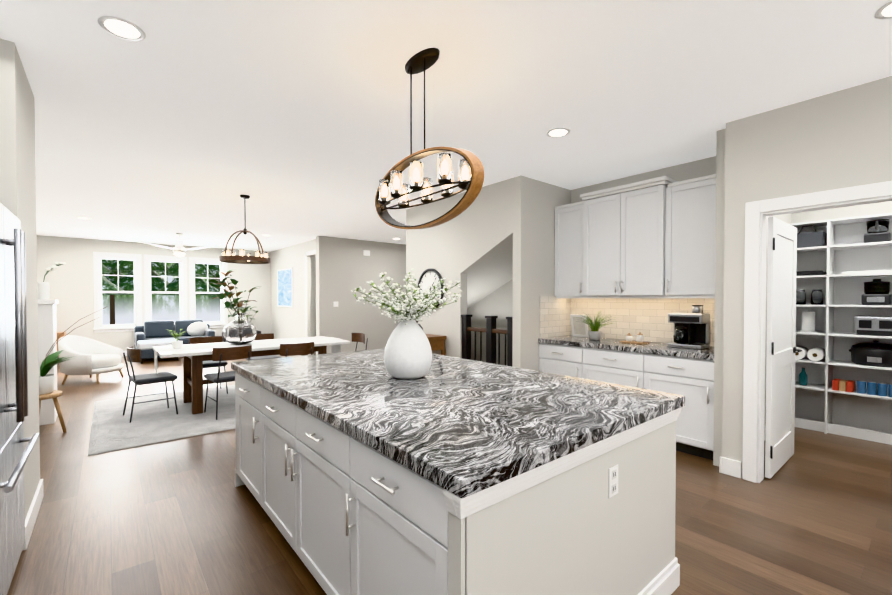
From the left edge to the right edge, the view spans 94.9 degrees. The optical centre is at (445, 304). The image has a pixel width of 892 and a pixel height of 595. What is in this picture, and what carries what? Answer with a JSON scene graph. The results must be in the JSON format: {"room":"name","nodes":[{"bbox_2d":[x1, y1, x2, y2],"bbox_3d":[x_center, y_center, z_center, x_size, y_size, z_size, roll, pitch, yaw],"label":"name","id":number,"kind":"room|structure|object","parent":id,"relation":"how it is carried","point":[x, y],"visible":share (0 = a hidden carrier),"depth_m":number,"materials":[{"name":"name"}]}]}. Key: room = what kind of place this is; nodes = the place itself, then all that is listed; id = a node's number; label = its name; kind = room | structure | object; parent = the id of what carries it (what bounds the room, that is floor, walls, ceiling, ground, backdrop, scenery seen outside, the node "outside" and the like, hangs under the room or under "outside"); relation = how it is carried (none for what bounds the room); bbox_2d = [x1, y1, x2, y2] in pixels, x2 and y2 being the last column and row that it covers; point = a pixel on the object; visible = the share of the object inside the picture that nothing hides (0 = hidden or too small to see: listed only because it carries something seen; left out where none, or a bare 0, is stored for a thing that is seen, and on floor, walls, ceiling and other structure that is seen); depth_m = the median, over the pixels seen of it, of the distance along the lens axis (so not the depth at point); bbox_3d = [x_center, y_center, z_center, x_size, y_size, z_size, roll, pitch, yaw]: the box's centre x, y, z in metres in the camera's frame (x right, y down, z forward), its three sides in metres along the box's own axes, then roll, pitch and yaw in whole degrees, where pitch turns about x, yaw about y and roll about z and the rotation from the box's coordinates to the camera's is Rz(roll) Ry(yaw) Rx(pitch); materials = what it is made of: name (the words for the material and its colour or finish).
{"room":"kitchen","nodes":[
{"label":"kitchen","id":0,"kind":"room"},
{"bbox_2d":[0,38,39,550],"bbox_3d":[-4.013,-0.046,3.184,1.370,2.800,15.750,-1,1,-40],"label":"wall","id":1,"kind":"structure","parent":0,"point":[17,157],"depth_m":2.47,"materials":[{"name":"grey paint"}]},
{"bbox_2d":[37,235,315,350],"bbox_3d":[-6.275,-0.168,11.404,8.370,2.800,0.200,-1,1,-40],"label":"wall","id":2,"kind":"structure","parent":0,"point":[71,284],"depth_m":9.71,"materials":[{"name":"grey paint"}]},
{"bbox_2d":[93,252,227,332],"bbox_3d":[-7.233,-0.311,10.576,2.870,1.900,0.250,-1,1,-40],"label":"window frames","id":3,"kind":"structure","parent":2,"relation":"in","point":[98,257],"depth_m":10.25,"materials":[{"name":"white wood"}]},
{"bbox_2d":[271,236,326,354],"bbox_3d":[-3.966,-0.159,10.771,0.120,2.800,3.720,-1,1,-40],"label":"wall","id":4,"kind":"structure","parent":0,"point":[286,322],"depth_m":10.33,"materials":[{"name":"grey paint"}]},
{"bbox_2d":[277,267,292,306],"bbox_3d":[-4.384,-0.465,11.147,0.035,1.040,1.200,-1,1,-40],"label":"painting","id":5,"kind":"object","parent":4,"relation":"attached to","point":[285,287],"visible":1,"depth_m":11.12,"materials":[{"name":"paper"}]},
{"bbox_2d":[305,250,315,336],"bbox_3d":[-3.136,-0.013,9.662,0.018,2.540,0.950,-1,1,-40],"label":"trim","id":6,"kind":"structure","parent":4,"relation":"attached to","point":[306,255],"depth_m":9.97,"materials":[{"name":"white wood"}]},
{"bbox_2d":[327,236,405,353],"bbox_3d":[-1.655,-0.150,10.152,2.610,2.800,0.180,-1,1,-40],"label":"wall","id":7,"kind":"structure","parent":0,"point":[344,267],"depth_m":9.71,"materials":[{"name":"grey paint"}]},
{"bbox_2d":[363,250,369,255],"bbox_3d":[-1.902,-1.240,9.799,0.180,0.130,0.024,-1,1,-40],"label":"switch plate","id":8,"kind":"object","parent":7,"relation":"attached to","point":[365,253],"depth_m":9.78,"materials":[{"name":"white plastic"}]},
{"bbox_2d":[0,0,891,251],"bbox_3d":[-1.305,-1.539,5.404,8.500,0.120,15.850,-1,1,-40],"label":"ceiling","id":9,"kind":"structure","parent":0,"point":[192,121],"depth_m":2.79,"materials":[{"name":"white paint"}]},
{"bbox_2d":[98,16,145,40],"bbox_3d":[-1.675,-1.428,2.119,0.195,0.005,0.195,1,1,44],"label":"recessed light","id":10,"kind":"object","parent":9,"relation":"in","point":[122,28],"depth_m":2.11,"materials":[{"name":"white plastic"}]},
{"bbox_2d":[137,233,216,256],"bbox_3d":[-5.692,-1.278,8.714,1.417,0.499,1.404,-1,1,-40],"label":"ceiling fan","id":11,"kind":"object","parent":9,"relation":"hanging from","point":[179,249],"visible":1,"depth_m":8.67,"materials":[{"name":"white metal"}]},
{"bbox_2d":[219,195,269,263],"bbox_3d":[-2.729,-1.030,5.563,0.624,0.901,0.624,-1,1,-40],"label":"dining pendant light","id":12,"kind":"object","parent":9,"relation":"hanging from","point":[247,258],"visible":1,"depth_m":5.48,"materials":[{"name":"brown wood"}]},
{"bbox_2d":[375,48,483,228],"bbox_3d":[-0.142,-0.944,2.408,0.298,0.980,0.966,-1,1,-40],"label":"light","id":13,"kind":"object","parent":9,"relation":"hanging from","point":[471,175],"visible":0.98,"depth_m":2.33,"materials":[{"name":"brown wood"}]},
{"bbox_2d":[546,128,569,136],"bbox_3d":[0.943,-1.448,3.442,0.195,0.005,0.195,1,1,44],"label":"recessed light","id":14,"kind":"object","parent":9,"relation":"in","point":[556,132],"depth_m":3.43,"materials":[{"name":"white"}]},
{"bbox_2d":[874,0,891,18],"bbox_3d":[2.180,-1.425,1.948,0.195,0.005,0.195,1,1,44],"label":"recessed light","id":15,"kind":"object","parent":9,"relation":"in","point":[885,11],"depth_m":1.99,"materials":[{"name":"white plastic"}]},
{"bbox_2d":[7,352,891,594],"bbox_3d":[-1.305,1.370,5.447,8.500,0.100,15.850,-1,1,-40],"label":"floor","id":16,"kind":"structure","parent":0,"point":[187,516],"depth_m":2.58,"materials":[{"name":"brown wood"}]},
{"bbox_2d":[0,203,39,594],"bbox_3d":[-2.299,0.454,1.650,0.863,1.846,0.970,-1,1,-40],"label":"fridge","id":17,"kind":"object","parent":16,"relation":"on","point":[14,456],"visible":1,"depth_m":1.90,"materials":[{"name":"grey metal"}]},
{"bbox_2d":[38,300,58,424],"bbox_3d":[-4.661,0.638,4.605,0.430,1.390,0.390,-1,1,-40],"label":"pedestal","id":18,"kind":"object","parent":16,"relation":"on","point":[47,334],"visible":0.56,"depth_m":4.56,"materials":[{"name":"white wood"}]},
{"bbox_2d":[37,262,65,299],"bbox_3d":[-4.541,-0.282,4.720,0.240,0.444,0.155,-1,1,-40],"label":"orchid pot","id":19,"kind":"object","parent":18,"relation":"on","point":[43,287],"visible":1,"depth_m":4.64,"materials":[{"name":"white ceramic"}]},
{"bbox_2d":[39,390,66,431],"bbox_3d":[-4.080,1.121,4.158,0.326,0.443,0.330,-1,1,-40],"label":"plant stand","id":20,"kind":"object","parent":16,"relation":"on","point":[54,395],"visible":0.48,"depth_m":4.23,"materials":[{"name":"brown wood"}]},
{"bbox_2d":[39,307,105,394],"bbox_3d":[-3.978,0.458,4.332,0.618,0.875,0.523,-1,1,-40],"label":"potted plant","id":21,"kind":"object","parent":20,"relation":"on","point":[46,380],"visible":0.9,"depth_m":4.17,"materials":[{"name":"green plant"}]},
{"bbox_2d":[57,331,65,356],"bbox_3d":[-8.802,0.940,8.866,0.820,0.660,0.452,-1,1,-40],"label":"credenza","id":22,"kind":"object","parent":16,"relation":"on","point":[61,335],"visible":0.04,"depth_m":8.91,"materials":[{"name":"brown wood"}]},
{"bbox_2d":[58,335,123,383],"bbox_3d":[-6.045,0.909,7.004,0.850,0.784,0.877,0,1,-5],"label":"armchair","id":23,"kind":"object","parent":16,"relation":"on","point":[91,357],"visible":0.96,"depth_m":6.83,"materials":[{"name":"fabric"}]},
{"bbox_2d":[88,385,234,455],"bbox_3d":[-2.687,1.306,5.665,3.350,0.021,2.450,-1,1,-40],"label":"rug","id":24,"kind":"object","parent":16,"relation":"on","point":[114,429],"visible":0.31,"depth_m":4.66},
{"bbox_2d":[123,346,177,422],"bbox_3d":[-3.500,0.898,4.846,0.433,0.811,0.468,1,1,43],"label":"dining chair","id":25,"kind":"object","parent":24,"relation":"on","point":[133,355],"visible":1,"depth_m":4.75,"materials":[{"name":"fabric"}]},
{"bbox_2d":[189,336,227,393],"bbox_3d":[-3.461,0.881,5.958,0.433,0.811,0.468,-1,1,-40],"label":"dining chair","id":26,"kind":"object","parent":24,"relation":"on","point":[207,339],"visible":0.44,"depth_m":5.99,"materials":[{"name":"wood"}]},
{"bbox_2d":[204,345,251,419],"bbox_3d":[-2.619,0.896,4.944,0.468,0.811,0.433,1,1,45],"label":"dining chair","id":27,"kind":"object","parent":24,"relation":"on","point":[230,353],"visible":0.77,"depth_m":4.78,"materials":[{"name":"wood"}]},
{"bbox_2d":[153,336,349,413],"bbox_3d":[-2.613,0.914,5.688,2.300,0.755,1.000,-1,1,-40],"label":"dining table","id":28,"kind":"object","parent":24,"relation":"on","point":[194,381],"visible":0.56,"depth_m":5.27,"materials":[{"name":"stone"}]},
{"bbox_2d":[154,337,340,373],"bbox_3d":[-2.613,0.664,5.684,2.318,0.265,0.340,-1,1,-40],"label":"table runner","id":29,"kind":"object","parent":28,"relation":"on","point":[335,348],"visible":0.88,"depth_m":5.52,"materials":[{"name":"white fabric"}]},
{"bbox_2d":[167,329,185,348],"bbox_3d":[-3.341,0.420,5.072,0.225,0.239,0.192,-1,1,-40],"label":"potted plant","id":30,"kind":"object","parent":29,"relation":"on","point":[176,344],"visible":1,"depth_m":5.05,"materials":[{"name":"green plant"}]},
{"bbox_2d":[208,269,261,344],"bbox_3d":[-2.892,0.033,5.549,0.633,0.999,0.879,-1,1,-40],"label":"flower arrangement","id":31,"kind":"object","parent":29,"relation":"on","point":[240,329],"visible":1,"depth_m":5.42,"materials":[{"name":"clear glass"}]},
{"bbox_2d":[246,333,281,360],"bbox_3d":[-2.876,0.874,6.442,0.433,0.811,0.468,-1,1,-42],"label":"dining chair","id":32,"kind":"object","parent":24,"relation":"on","point":[267,336],"visible":0.29,"depth_m":6.57,"materials":[{"name":"wood"}]},
{"bbox_2d":[280,342,313,356],"bbox_3d":[-1.985,0.890,5.365,0.433,0.811,0.468,-1,1,-36],"label":"dining chair","id":33,"kind":"object","parent":24,"relation":"on","point":[286,350],"visible":0.5,"depth_m":5.17,"materials":[{"name":"wood"}]},
{"bbox_2d":[352,333,367,350],"bbox_3d":[-1.536,0.872,6.579,0.468,0.811,0.433,-1,1,-40],"label":"dining chair","id":34,"kind":"object","parent":24,"relation":"on","point":[358,337],"visible":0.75,"depth_m":6.76,"materials":[{"name":"wood"}]},
{"bbox_2d":[134,320,214,363],"bbox_3d":[-6.502,0.824,9.913,1.600,0.860,1.670,-1,1,-40],"label":"sofa","id":35,"kind":"object","parent":16,"relation":"on","point":[149,336],"visible":0.69,"depth_m":10.00,"materials":[{"name":"blue fabric"}]},
{"bbox_2d":[222,302,260,341],"bbox_3d":[-5.536,0.558,11.173,0.900,1.355,0.754,-1,1,-40],"label":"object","id":36,"kind":"object","parent":16,"relation":"on","point":[257,331],"visible":0.19,"depth_m":11.27,"materials":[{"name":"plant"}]},
{"bbox_2d":[425,334,446,354],"bbox_3d":[-0.370,0.869,5.837,0.348,0.890,0.770,-1,1,-40],"label":"console table","id":37,"kind":"object","parent":16,"relation":"on","point":[436,342],"visible":0.19,"depth_m":5.59,"materials":[{"name":"brown wood"}]},
{"bbox_2d":[231,368,684,594],"bbox_3d":[-0.233,0.925,2.515,1.458,0.878,2.563,-1,1,-40],"label":"kitchen island","id":38,"kind":"object","parent":16,"relation":"on","point":[362,472],"depth_m":1.55,"materials":[{"name":"white wood"}]},
{"bbox_2d":[231,348,684,495],"bbox_3d":[-0.219,0.459,2.522,1.460,0.050,2.580,-1,1,-40],"label":"island countertop","id":39,"kind":"structure","parent":38,"relation":"on","point":[466,425],"depth_m":1.77,"materials":[{"name":"grey stone"}]},
{"bbox_2d":[351,268,461,378],"bbox_3d":[-0.235,0.101,2.507,0.665,0.663,0.606,-1,1,-40],"label":"flower arrangement","id":40,"kind":"object","parent":39,"relation":"on","point":[408,353],"visible":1,"depth_m":2.39,"materials":[{"name":"white ceramic"}]},
{"bbox_2d":[461,314,512,366],"bbox_3d":[0.529,0.730,5.151,0.116,1.190,0.922,-1,1,-40],"label":"stair railing","id":41,"kind":"object","parent":16,"relation":"on","point":[490,330],"visible":0.54,"depth_m":5.08,"materials":[{"name":"black wood"}]},
{"bbox_2d":[539,343,573,376],"bbox_3d":[1.557,0.890,4.843,0.648,0.878,0.636,-1,1,-40],"label":"base cabinet","id":42,"kind":"object","parent":16,"relation":"on","point":[554,359],"depth_m":4.69,"materials":[{"name":"white wood"}]},
{"bbox_2d":[574,347,633,386],"bbox_3d":[1.933,0.897,4.388,0.648,0.878,0.776,-1,1,-40],"label":"base cabinet","id":43,"kind":"object","parent":16,"relation":"on","point":[614,367],"depth_m":4.23,"materials":[{"name":"white wood"}]},
{"bbox_2d":[634,351,713,459],"bbox_3d":[2.316,0.904,3.926,0.648,0.878,0.656,-1,1,-40],"label":"base cabinet","id":44,"kind":"object","parent":16,"relation":"on","point":[687,373],"depth_m":3.64,"materials":[{"name":"white wood"}]},
{"bbox_2d":[538,335,713,358],"bbox_3d":[1.934,0.431,4.369,0.663,0.050,1.836,-1,1,-40],"label":"countertop","id":45,"kind":"structure","parent":44,"relation":"on","point":[563,341],"depth_m":4.13,"materials":[{"name":"grey stone"}]},
{"bbox_2d":[570,314,588,336],"bbox_3d":[1.645,0.256,5.049,0.075,0.277,0.220,-1,1,-40],"label":"framed picture","id":46,"kind":"object","parent":45,"relation":"on","point":[579,328],"visible":0.9,"depth_m":5.05},
{"bbox_2d":[575,311,615,339],"bbox_3d":[1.731,0.229,4.656,0.499,0.344,0.402,-1,1,-40],"label":"potted grass","id":47,"kind":"object","parent":45,"relation":"on","point":[594,333],"depth_m":4.66,"materials":[{"name":"green plant"}]},
{"bbox_2d":[619,332,648,343],"bbox_3d":[2.016,0.347,4.384,0.140,0.116,0.260,-1,1,-40],"label":"decorative tray","id":48,"kind":"object","parent":45,"relation":"on","point":[639,338],"visible":1,"depth_m":4.33,"materials":[{"name":"brown wood"}]},
{"bbox_2d":[667,305,709,349],"bbox_3d":[2.344,0.206,3.965,0.267,0.410,0.300,-1,1,-40],"label":"coffee maker","id":49,"kind":"object","parent":45,"relation":"on","point":[692,330],"visible":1,"depth_m":3.92,"materials":[{"name":"silver metal"}]},
{"bbox_2d":[789,213,891,444],"bbox_3d":[4.458,0.234,3.885,0.348,2.218,1.916,-1,1,-40],"label":"pantry shelving","id":50,"kind":"object","parent":16,"relation":"on","point":[821,405],"visible":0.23,"depth_m":4.34,"materials":[{"name":"wood"}]},
{"bbox_2d":[795,346,805,359],"bbox_3d":[3.908,0.529,4.531,0.262,0.128,0.130,-1,1,-40],"label":"paper roll","id":51,"kind":"object","parent":50,"relation":"on","point":[798,355],"depth_m":4.44,"materials":[{"name":"white paper"}]},
{"bbox_2d":[796,289,805,304],"bbox_3d":[3.899,-0.088,4.508,0.100,0.165,0.097,-1,1,-40],"label":"glass jar","id":52,"kind":"object","parent":50,"relation":"on","point":[800,293],"depth_m":4.47,"materials":[{"name":"black"}]},
{"bbox_2d":[799,366,806,385],"bbox_3d":[3.902,0.773,4.471,0.068,0.205,0.066,-1,1,-40],"label":"bottle","id":53,"kind":"object","parent":50,"relation":"on","point":[803,378],"visible":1,"depth_m":4.45,"materials":[{"name":"teal glass"}]},
{"bbox_2d":[800,308,816,332],"bbox_3d":[3.951,0.167,4.464,0.140,0.258,0.140,-1,1,-40],"label":"paper towel holder","id":54,"kind":"object","parent":50,"relation":"on","point":[808,320],"visible":1,"depth_m":4.42,"materials":[{"name":"white"}]},
{"bbox_2d":[796,270,826,275],"bbox_3d":[3.963,-0.339,4.466,0.290,0.050,0.280,-1,1,-40],"label":"griddle","id":55,"kind":"object","parent":50,"relation":"on","point":[805,273],"visible":0.65,"depth_m":4.37,"materials":[{"name":"black metal"}]},
{"bbox_2d":[797,225,826,247],"bbox_3d":[3.962,-0.732,4.460,0.252,0.235,0.260,-1,1,-40],"label":"tote bag","id":56,"kind":"object","parent":50,"relation":"on","point":[815,238],"visible":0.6,"depth_m":4.37,"materials":[{"name":"fabric"}]},
{"bbox_2d":[805,347,825,360],"bbox_3d":[4.003,0.530,4.415,0.262,0.128,0.130,-1,1,-40],"label":"paper roll","id":57,"kind":"object","parent":50,"relation":"on","point":[817,354],"depth_m":4.34,"materials":[{"name":"white paper"}]},
{"bbox_2d":[811,289,822,304],"bbox_3d":[3.988,-0.086,4.400,0.100,0.165,0.097,-1,1,-40],"label":"glass jar","id":58,"kind":"object","parent":50,"relation":"on","point":[816,296],"depth_m":4.37,"materials":[{"name":"black"}]},
{"bbox_2d":[832,379,854,391],"bbox_3d":[4.097,0.829,4.221,0.150,0.100,0.152,-1,1,-40],"label":"boxes","id":59,"kind":"object","parent":50,"relation":"on","point":[843,385],"visible":1,"depth_m":4.18,"materials":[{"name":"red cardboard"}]},
{"bbox_2d":[842,270,891,273],"bbox_3d":[4.292,-0.324,4.077,0.280,0.030,0.480,-1,1,-40],"label":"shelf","id":60,"kind":"object","parent":50,"relation":"on","point":[866,272],"visible":0.73,"depth_m":4.03,"materials":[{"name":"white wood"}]},
{"bbox_2d":[849,340,891,366],"bbox_3d":[4.291,0.478,4.088,0.267,0.247,0.380,-1,1,-40],"label":"slow cooker","id":61,"kind":"object","parent":50,"relation":"on","point":[875,353],"visible":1,"depth_m":4.03,"materials":[{"name":"black plastic"}]},
{"bbox_2d":[854,315,891,335],"bbox_3d":[4.290,0.206,4.083,0.185,0.191,0.300,-1,1,-40],"label":"toaster","id":62,"kind":"object","parent":50,"relation":"on","point":[874,325],"visible":1,"depth_m":4.04,"materials":[{"name":"silver metal"}]},
{"bbox_2d":[857,380,891,396],"bbox_3d":[4.240,0.822,3.978,0.066,0.122,0.352,-1,1,-40],"label":"cans","id":63,"kind":"object","parent":50,"relation":"on","point":[872,388],"visible":1,"depth_m":4.00,"materials":[{"name":"blue metal"}]},
{"bbox_2d":[861,279,891,304],"bbox_3d":[4.291,-0.129,4.079,0.202,0.260,0.200,-1,1,-40],"label":"storage box","id":64,"kind":"object","parent":50,"relation":"on","point":[876,291],"visible":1,"depth_m":4.02,"materials":[{"name":"black plastic"}]},
{"bbox_2d":[864,219,891,242],"bbox_3d":[4.281,-0.726,4.061,0.210,0.236,0.180,-1,1,-40],"label":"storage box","id":65,"kind":"object","parent":50,"relation":"on","point":[877,230],"visible":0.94,"depth_m":4.01,"materials":[{"name":"black plastic"}]},
{"bbox_2d":[406,178,512,365],"bbox_3d":[0.556,-0.088,5.992,1.250,2.800,2.190,-1,1,-40],"label":"wall","id":66,"kind":"structure","parent":0,"point":[469,249],"depth_m":5.66,"materials":[{"name":"grey paint"}]},
{"bbox_2d":[417,268,443,306],"bbox_3d":[-0.231,-0.227,5.930,0.035,0.600,0.600,-1,1,-40],"label":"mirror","id":67,"kind":"object","parent":66,"relation":"attached to","point":[429,276],"visible":0.56,"depth_m":5.91,"materials":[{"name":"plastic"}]},
{"bbox_2d":[512,175,571,370],"bbox_3d":[1.181,-0.073,5.010,0.960,2.800,0.120,-1,1,-40],"label":"wall","id":68,"kind":"structure","parent":0,"point":[536,203],"depth_m":4.77,"materials":[{"name":"grey paint"}]},
{"bbox_2d":[572,156,715,346],"bbox_3d":[2.199,-0.068,4.659,0.120,2.800,1.960,-1,1,-40],"label":"wall","id":69,"kind":"structure","parent":0,"point":[707,166],"depth_m":4.34,"materials":[{"name":"grey paint"}]},
{"bbox_2d":[554,202,577,297],"bbox_3d":[1.611,-0.671,4.967,0.378,1.125,0.476,-1,1,-40],"label":"upper cabinet","id":70,"kind":"object","parent":69,"relation":"attached to","point":[566,216],"depth_m":4.92,"materials":[{"name":"grey wood"}]},
{"bbox_2d":[578,182,653,297],"bbox_3d":[2.006,-0.664,4.490,0.378,1.125,0.998,-1,1,-40],"label":"upper cabinet","id":71,"kind":"object","parent":69,"relation":"attached to","point":[652,238],"depth_m":4.39,"materials":[{"name":"grey wood"}]},
{"bbox_2d":[539,296,714,346],"bbox_3d":[1.944,0.155,4.373,0.639,0.501,1.836,-1,1,-40],"label":"backsplash","id":72,"kind":"structure","parent":69,"relation":"attached to","point":[647,318],"depth_m":4.73,"materials":[{"name":"tile"}]},
{"bbox_2d":[654,174,715,297],"bbox_3d":[2.439,-0.656,3.967,0.378,1.125,0.596,-1,1,-40],"label":"upper cabinet","id":73,"kind":"object","parent":69,"relation":"attached to","point":[685,210],"depth_m":3.92,"materials":[{"name":"grey wood"}]},
{"bbox_2d":[713,128,792,465],"bbox_3d":[3.164,-0.060,4.120,2.280,2.800,0.100,-1,1,-40],"label":"wall","id":74,"kind":"structure","parent":0,"point":[720,134],"depth_m":3.41,"materials":[{"name":"grey paint"}]},
{"bbox_2d":[722,76,891,477],"bbox_3d":[3.537,-0.026,1.788,0.120,2.800,3.970,-1,1,-40],"label":"wall","id":75,"kind":"structure","parent":0,"point":[837,140],"depth_m":2.97,"materials":[{"name":"grey paint"}]},
{"bbox_2d":[23,351,765,549],"bbox_3d":[-1.289,1.256,5.426,8.100,0.130,15.400,-1,1,-40],"label":"baseboard","id":76,"kind":"structure","parent":75,"relation":"attached to","point":[730,467],"depth_m":2.77,"materials":[{"name":"white wood"}]},
{"bbox_2d":[765,217,801,478],"bbox_3d":[2.800,0.329,3.413,0.815,2.018,0.151,-1,1,-40],"label":"pantry door","id":77,"kind":"structure","parent":75,"relation":"in","point":[781,349],"depth_m":3.34,"materials":[{"name":"white wood"}]},
{"bbox_2d":[742,181,891,482],"bbox_3d":[2.679,0.289,2.829,0.156,2.140,1.000,-1,1,-40],"label":"door frame","id":78,"kind":"structure","parent":75,"relation":"attached to","point":[754,332],"depth_m":3.11,"materials":[{"name":"white wood"}]},
{"bbox_2d":[793,201,891,222],"bbox_3d":[4.630,-0.059,4.043,0.120,2.800,1.890,-1,1,-40],"label":"wall","id":79,"kind":"structure","parent":0,"point":[853,211],"depth_m":4.38,"materials":[{"name":"grey paint"}]},
{"label":"outside","id":80,"kind":"structure","parent":0,"visible":0},
{"bbox_2d":[102,262,219,324],"bbox_3d":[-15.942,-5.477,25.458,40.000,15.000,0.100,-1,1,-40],"label":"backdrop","id":81,"kind":"structure","parent":80,"point":[165,307],"depth_m":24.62,"materials":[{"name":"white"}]},
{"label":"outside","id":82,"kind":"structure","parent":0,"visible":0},
{"bbox_3d":[-11.148,1.331,18.200,30.000,0.100,16.350,-1,1,-40],"label":"snow","id":83,"kind":"object","parent":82,"visible":0},
{"bbox_2d":[102,259,220,324],"bbox_3d":[-13.179,-3.816,18.901,17.458,10.162,11.586,-1,1,-40],"label":"trees","id":84,"kind":"object","parent":83,"relation":"on","point":[113,267],"depth_m":17.38,"materials":[{"name":"green plant"}]}
]}

